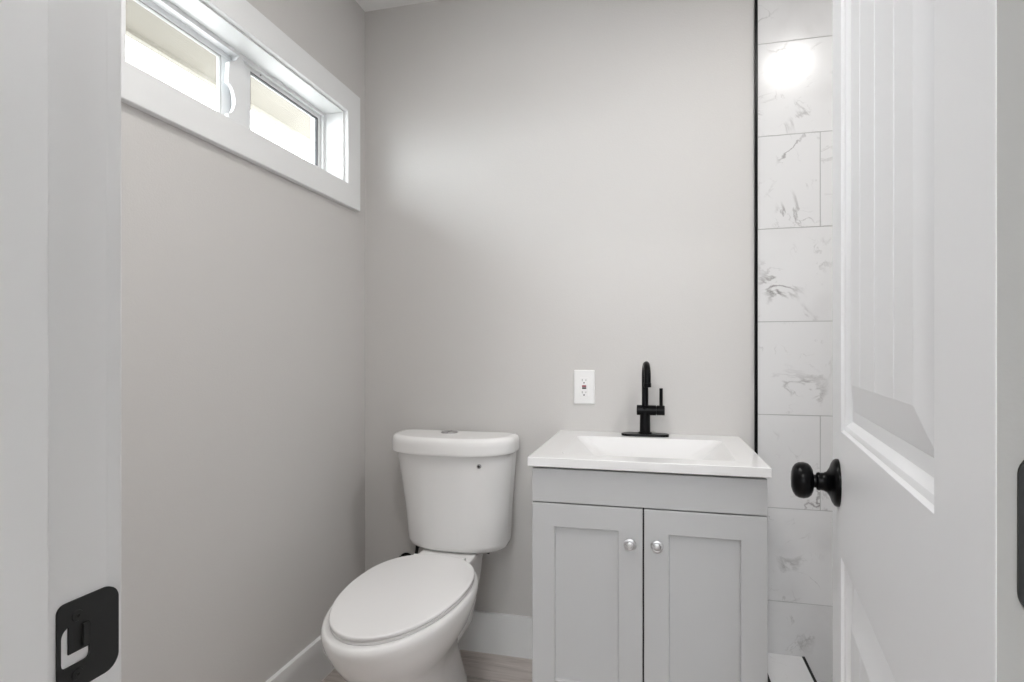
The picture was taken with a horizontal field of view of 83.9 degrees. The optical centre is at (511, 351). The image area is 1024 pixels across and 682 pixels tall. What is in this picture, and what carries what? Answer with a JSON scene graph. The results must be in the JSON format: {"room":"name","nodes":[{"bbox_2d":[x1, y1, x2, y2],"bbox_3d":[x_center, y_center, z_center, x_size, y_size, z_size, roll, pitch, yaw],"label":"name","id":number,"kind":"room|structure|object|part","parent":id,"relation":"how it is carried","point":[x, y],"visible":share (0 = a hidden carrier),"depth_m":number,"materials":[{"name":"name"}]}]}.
{"room":"bathroom","nodes":[
{"label":"bathroom","id":0,"kind":"room"},
{"bbox_2d":[121,0,364,681],"bbox_3d":[-0.837,-0.112,1.458,0.130,2.440,1.930,0,0,14],"label":"wall","id":1,"kind":"structure","parent":0,"point":[243,284],"depth_m":1.54,"materials":[{"name":"beige paint"}]},
{"bbox_2d":[121,0,359,211],"bbox_3d":[-0.776,-0.748,1.659,0.146,0.430,1.075,0,0,14],"label":"window","id":2,"kind":"structure","parent":1,"relation":"in","point":[245,43],"depth_m":1.65,"materials":[{"name":"white paint"}]},
{"bbox_3d":[-0.883,-0.748,1.477,0.019,0.240,0.469,0,0,14],"label":"fixed sash","id":3,"kind":"part","parent":2,"relation":"part of","materials":[{"name":"white plastic"}]},
{"bbox_3d":[-0.821,-0.748,1.670,0.054,0.264,0.899,0,0,14],"label":"frame","id":4,"kind":"part","parent":2,"relation":"part of","materials":[{"name":"white plastic"}]},
{"bbox_3d":[-0.760,-0.748,1.880,0.017,0.240,0.436,0,0,14],"label":"sliding sash","id":5,"kind":"part","parent":2,"relation":"part of","materials":[{"name":"white plastic"}]},
{"bbox_2d":[266,635,333,681],"bbox_3d":[-0.773,1.034,1.416,0.014,0.147,1.680,0,0,14],"label":"baseboard","id":6,"kind":"structure","parent":1,"relation":"attached to","point":[311,664],"depth_m":1.84,"materials":[{"name":"white paint"}]},
{"bbox_2d":[355,0,435,11],"bbox_3d":[-0.021,-1.392,-0.085,3.200,0.120,4.625,0,0,14],"label":"ceiling","id":7,"kind":"structure","parent":0,"point":[366,5],"depth_m":2.18,"materials":[{"name":"white paint"}]},
{"bbox_2d":[322,650,531,681],"bbox_3d":[-0.021,1.168,-0.085,3.200,0.120,4.625,0,0,14],"label":"floor","id":8,"kind":"structure","parent":0,"point":[479,666],"depth_m":1.99,"materials":[{"name":"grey wood"}]},
{"bbox_2d":[321,429,519,681],"bbox_3d":[-0.287,0.697,1.716,0.454,0.823,0.825,0,0,14],"label":"toilet","id":9,"kind":"object","parent":8,"relation":"on","point":[405,618],"visible":1,"depth_m":1.77,"materials":[{"name":"white ceramic"}]},
{"bbox_3d":[-0.304,0.683,1.604,0.338,0.010,0.558,0,0,14],"label":"seat","id":10,"kind":"part","parent":9,"relation":"part of","materials":[{"name":"white plastic"}]},
{"bbox_3d":[-0.304,0.672,1.604,0.343,0.012,0.562,0,0,14],"label":"seat lid","id":11,"kind":"part","parent":9,"relation":"part of","materials":[{"name":"white plastic"}]},
{"bbox_3d":[-0.214,0.320,2.007,0.454,0.060,0.225,0,0,14],"label":"tank lid","id":12,"kind":"part","parent":9,"relation":"part of","materials":[{"name":"white ceramic"}]},
{"bbox_3d":[-0.209,0.517,2.014,0.427,0.346,0.205,0,0,14],"label":"tank","id":13,"kind":"part","parent":9,"relation":"part of","materials":[{"name":"white ceramic"}]},
{"bbox_2d":[532,466,767,681],"bbox_3d":[0.398,0.709,1.698,0.589,0.798,0.532,0,0,14],"label":"vanity cabinet","id":14,"kind":"object","parent":8,"relation":"on","point":[637,576],"visible":0.98,"depth_m":1.46,"materials":[{"name":"grey paint"}]},
{"bbox_3d":[0.197,0.671,1.511,0.290,0.533,0.018,0,0,14],"label":"door","id":15,"kind":"part","parent":14,"relation":"part of","materials":[{"name":"grey paint"}]},
{"bbox_3d":[0.303,0.492,1.462,0.032,0.032,0.028,0,0,14],"label":"knob","id":16,"kind":"part","parent":14,"relation":"part of","materials":[{"name":"silver metal"}]},
{"bbox_2d":[528,430,771,477],"bbox_3d":[0.400,0.321,1.712,0.606,0.080,0.534,0,0,14],"label":"vanity sink","id":17,"kind":"object","parent":14,"relation":"in","point":[675,453],"visible":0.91,"depth_m":1.66,"materials":[{"name":"white ceramic"}]},
{"bbox_2d":[621,361,668,436],"bbox_3d":[0.438,0.155,1.877,0.156,0.251,0.128,0,0,14],"label":"faucet","id":18,"kind":"object","parent":17,"relation":"on","point":[644,410],"visible":1,"depth_m":1.90,"materials":[{"name":"black metal"}]},
{"bbox_3d":[0.447,0.277,1.914,0.156,0.008,0.052,0,0,14],"label":"plate","id":19,"kind":"part","parent":18,"relation":"part of","materials":[{"name":"black metal"}]},
{"bbox_3d":[0.440,0.106,1.869,0.022,0.151,0.112,0,0,8],"label":"spout","id":20,"kind":"part","parent":18,"relation":"part of","materials":[{"name":"black metal"}]},
{"bbox_3d":[0.495,0.166,1.902,0.029,0.090,0.033,0,0,14],"label":"handle","id":21,"kind":"part","parent":18,"relation":"part of","materials":[{"name":"black metal"}]},
{"bbox_3d":[0.342,0.357,1.475,0.589,0.089,0.018,0,0,14],"label":"drawer","id":22,"kind":"part","parent":14,"relation":"part of","materials":[{"name":"grey paint"}]},
{"bbox_3d":[0.368,0.492,1.445,0.032,0.032,0.028,0,0,14],"label":"knob","id":23,"kind":"part","parent":14,"relation":"part of","materials":[{"name":"silver metal"}]},
{"bbox_3d":[0.485,0.671,1.439,0.294,0.533,0.018,0,0,14],"label":"door","id":24,"kind":"part","parent":14,"relation":"part of","materials":[{"name":"grey paint"}]},
{"bbox_2d":[768,653,816,681],"bbox_3d":[0.673,1.045,1.048,0.142,0.125,1.669,0,0,14],"label":"shower curb","id":25,"kind":"object","parent":8,"relation":"on","point":[781,668],"visible":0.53,"depth_m":1.77,"materials":[{"name":"white stone"}]},
{"bbox_2d":[365,0,753,616],"bbox_3d":[0.656,-0.112,2.001,2.502,2.440,0.150,0,0,14],"label":"wall","id":26,"kind":"structure","parent":0,"point":[554,189],"depth_m":2.06,"materials":[{"name":"beige paint"}]},
{"bbox_2d":[399,546,418,556],"bbox_3d":[-0.390,0.760,2.131,0.116,0.140,0.105,0,0,14],"label":"supply valve","id":27,"kind":"object","parent":26,"relation":"attached to","point":[416,548],"visible":0.11,"depth_m":2.13,"materials":[{"name":"black metal"}]},
{"bbox_2d":[458,610,531,658],"bbox_3d":[0.118,1.034,2.051,1.406,0.147,0.014,0,0,14],"label":"baseboard","id":28,"kind":"structure","parent":26,"relation":"attached to","point":[504,634],"depth_m":2.09,"materials":[{"name":"white paint"}]},
{"bbox_2d":[574,370,594,403],"bbox_3d":[0.256,0.124,2.019,0.074,0.120,0.009,0,0,14],"label":"wall outlet","id":29,"kind":"object","parent":26,"relation":"attached to","point":[584,380],"visible":1,"depth_m":2.02,"materials":[{"name":"white plastic"}]},
{"bbox_2d":[580,378,588,395],"bbox_3d":[0.255,0.124,2.016,0.033,0.066,0.002,0,0,14],"label":"receptacle","id":30,"kind":"object","parent":29,"relation":"attached to","point":[584,382],"depth_m":2.01,"materials":[{"name":"white plastic"}]},
{"bbox_2d":[758,0,832,681],"bbox_3d":[1.060,-0.137,0.956,0.936,2.390,1.682,0,0,14],"label":"wall","id":31,"kind":"structure","parent":0,"point":[795,37],"depth_m":1.85,"materials":[{"name":"white tile"}]},
{"bbox_2d":[754,0,757,453],"bbox_3d":[0.804,-0.172,1.879,0.008,2.320,0.012,0,0,14],"label":"trim","id":32,"kind":"structure","parent":31,"relation":"attached to","point":[755,1],"depth_m":1.87,"materials":[{"name":"black metal"}]},
{"bbox_3d":[0.072,-0.112,0.286,2.940,2.440,0.100,0,0,14],"label":"wall","id":33,"kind":"structure","parent":0,"visible":0},
{"bbox_2d":[0,0,120,681],"bbox_3d":[-0.024,0.048,0.312,0.772,2.120,0.135,0,0,14],"label":"door frame","id":34,"kind":"structure","parent":33,"relation":"attached to","point":[60,60],"depth_m":0.40,"materials":[{"name":"white paint"}]},
{"bbox_3d":[-0.311,0.210,0.419,0.002,0.064,0.047,0,0,14],"label":"strike plate","id":35,"kind":"part","parent":34,"relation":"part of","materials":[{"name":"black metal"}]},
{"bbox_3d":[-0.348,0.048,0.453,0.075,2.120,0.019,0,0,14],"label":"casing","id":36,"kind":"part","parent":34,"relation":"part of","materials":[{"name":"white paint"}]},
{"bbox_2d":[790,0,1023,681],"bbox_3d":[0.371,0.081,0.553,0.153,2.030,0.627,0,0,23],"label":"door","id":37,"kind":"structure","parent":33,"relation":"in","point":[923,481],"depth_m":0.41,"materials":[{"name":"white paint"}]},
{"bbox_3d":[0.435,0.180,0.790,0.030,0.065,0.065,0,0,23],"label":"knob","id":38,"kind":"part","parent":37,"relation":"part of","materials":[{"name":"black metal"}]},
{"bbox_3d":[0.374,0.582,0.560,0.035,0.618,0.421,0,0,23],"label":"panel","id":39,"kind":"part","parent":37,"relation":"part of","materials":[{"name":"white paint"}]},
{"bbox_3d":[0.374,-0.351,0.560,0.035,0.915,0.421,0,0,23],"label":"panel","id":40,"kind":"part","parent":37,"relation":"part of","materials":[{"name":"white paint"}]},
{"label":"outside","id":41,"kind":"structure","parent":0,"visible":0},
{"bbox_2d":[126,0,310,145],"bbox_3d":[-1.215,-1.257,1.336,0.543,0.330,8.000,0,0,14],"label":"window glass","id":42,"kind":"object","parent":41,"point":[145,28],"depth_m":2.18,"materials":[{"name":"glass"}]}
]}

